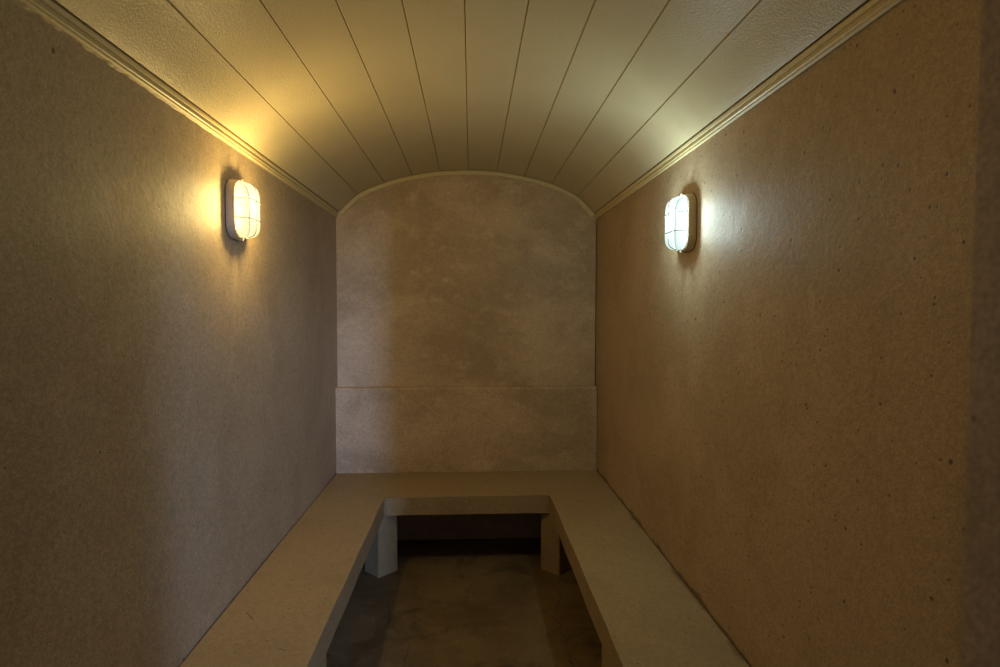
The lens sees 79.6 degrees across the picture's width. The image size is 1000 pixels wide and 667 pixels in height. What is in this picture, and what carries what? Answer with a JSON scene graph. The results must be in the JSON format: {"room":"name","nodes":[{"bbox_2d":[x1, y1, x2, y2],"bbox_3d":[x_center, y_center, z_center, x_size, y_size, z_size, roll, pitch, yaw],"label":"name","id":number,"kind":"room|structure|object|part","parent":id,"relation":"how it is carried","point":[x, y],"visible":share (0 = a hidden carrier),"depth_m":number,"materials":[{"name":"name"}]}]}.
{"room":"steam room","nodes":[
{"label":"steam room","id":0,"kind":"room"},
{"bbox_2d":[0,0,337,666],"bbox_3d":[-1.059,0.281,2.174,0.150,2.300,3.839,0,2,-3],"label":"wall","id":1,"kind":"structure","parent":0,"point":[169,381],"depth_m":1.56,"materials":[{"name":"paint"}]},
{"bbox_2d":[13,0,337,217],"bbox_3d":[-0.974,-0.701,2.137,0.018,0.046,3.541,0,2,-3],"label":"trim","id":2,"kind":"structure","parent":1,"relation":"attached to","point":[49,11],"depth_m":1.60,"materials":[{"name":"paint"}]},
{"bbox_2d":[225,179,260,240],"bbox_3d":[-0.947,-0.457,2.231,0.082,0.225,0.173,0,2,-3],"label":"lamp","id":3,"kind":"object","parent":1,"relation":"attached to","point":[242,199],"visible":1,"depth_m":2.16,"materials":[{"name":"white glass"}]},
{"bbox_3d":[-0.936,-0.457,2.231,0.051,0.199,0.155,0,2,-3],"label":"glass","id":4,"kind":"part","parent":3,"relation":"part of","materials":[{"name":"white glass"}]},
{"bbox_2d":[55,0,865,212],"bbox_3d":[-0.126,-0.891,2.147,1.787,0.342,3.789,0,2,-3],"label":"ceiling","id":5,"kind":"structure","parent":0,"point":[348,98],"depth_m":2.05,"materials":[{"name":"white wood"}]},
{"bbox_2d":[326,538,601,666],"bbox_3d":[0.547,1.619,-0.920,5.000,0.120,10.579,0,2,-3],"label":"floor","id":6,"kind":"structure","parent":0,"point":[447,602],"depth_m":3.00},
{"bbox_2d":[179,470,749,666],"bbox_3d":[-0.129,1.203,2.284,1.707,0.450,3.359,0,2,-3],"label":"bench","id":7,"kind":"object","parent":6,"relation":"on","point":[289,613],"visible":1,"depth_m":2.50,"materials":[{"name":"paint"}]},
{"bbox_2d":[336,171,596,539],"bbox_3d":[-0.217,0.137,4.022,1.711,2.440,0.200,0,2,-3],"label":"wall","id":8,"kind":"structure","parent":0,"point":[466,303],"depth_m":3.96,"materials":[{"name":"paint"}]},
{"bbox_2d":[339,170,593,216],"bbox_3d":[-0.210,-0.916,3.932,1.678,0.302,0.016,0,2,-3],"label":"trim","id":9,"kind":"structure","parent":8,"relation":"attached to","point":[356,198],"depth_m":3.92,"materials":[{"name":"paint"}]},
{"bbox_2d":[595,0,981,666],"bbox_3d":[0.804,0.279,2.264,0.150,2.300,3.839,0,2,-3],"label":"wall","id":10,"kind":"structure","parent":0,"point":[783,397],"depth_m":1.44,"materials":[{"name":"paint"}]},
{"bbox_2d":[664,193,696,252],"bbox_3d":[0.686,-0.423,2.306,0.082,0.225,0.173,0,2,-3],"label":"lamp","id":11,"kind":"object","parent":10,"relation":"attached to","point":[680,216],"visible":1,"depth_m":2.24,"materials":[{"name":"white glass"}]},
{"bbox_3d":[0.676,-0.423,2.305,0.051,0.199,0.155,0,2,-3],"label":"glass","id":12,"kind":"part","parent":11,"relation":"part of","materials":[{"name":"white glass"}]},
{"bbox_2d":[594,0,901,218],"bbox_3d":[0.721,-0.706,2.219,0.018,0.039,3.541,0,2,-3],"label":"trim","id":13,"kind":"structure","parent":10,"relation":"attached to","point":[872,10],"depth_m":1.61,"materials":[{"name":"paint"}]},
{"bbox_2d":[960,0,999,666],"bbox_3d":[0.707,-0.195,0.390,4.150,3.400,0.150,0,2,-3],"label":"wall","id":14,"kind":"structure","parent":0,"point":[980,628],"depth_m":0.44,"materials":[{"name":"paint"}]}
]}

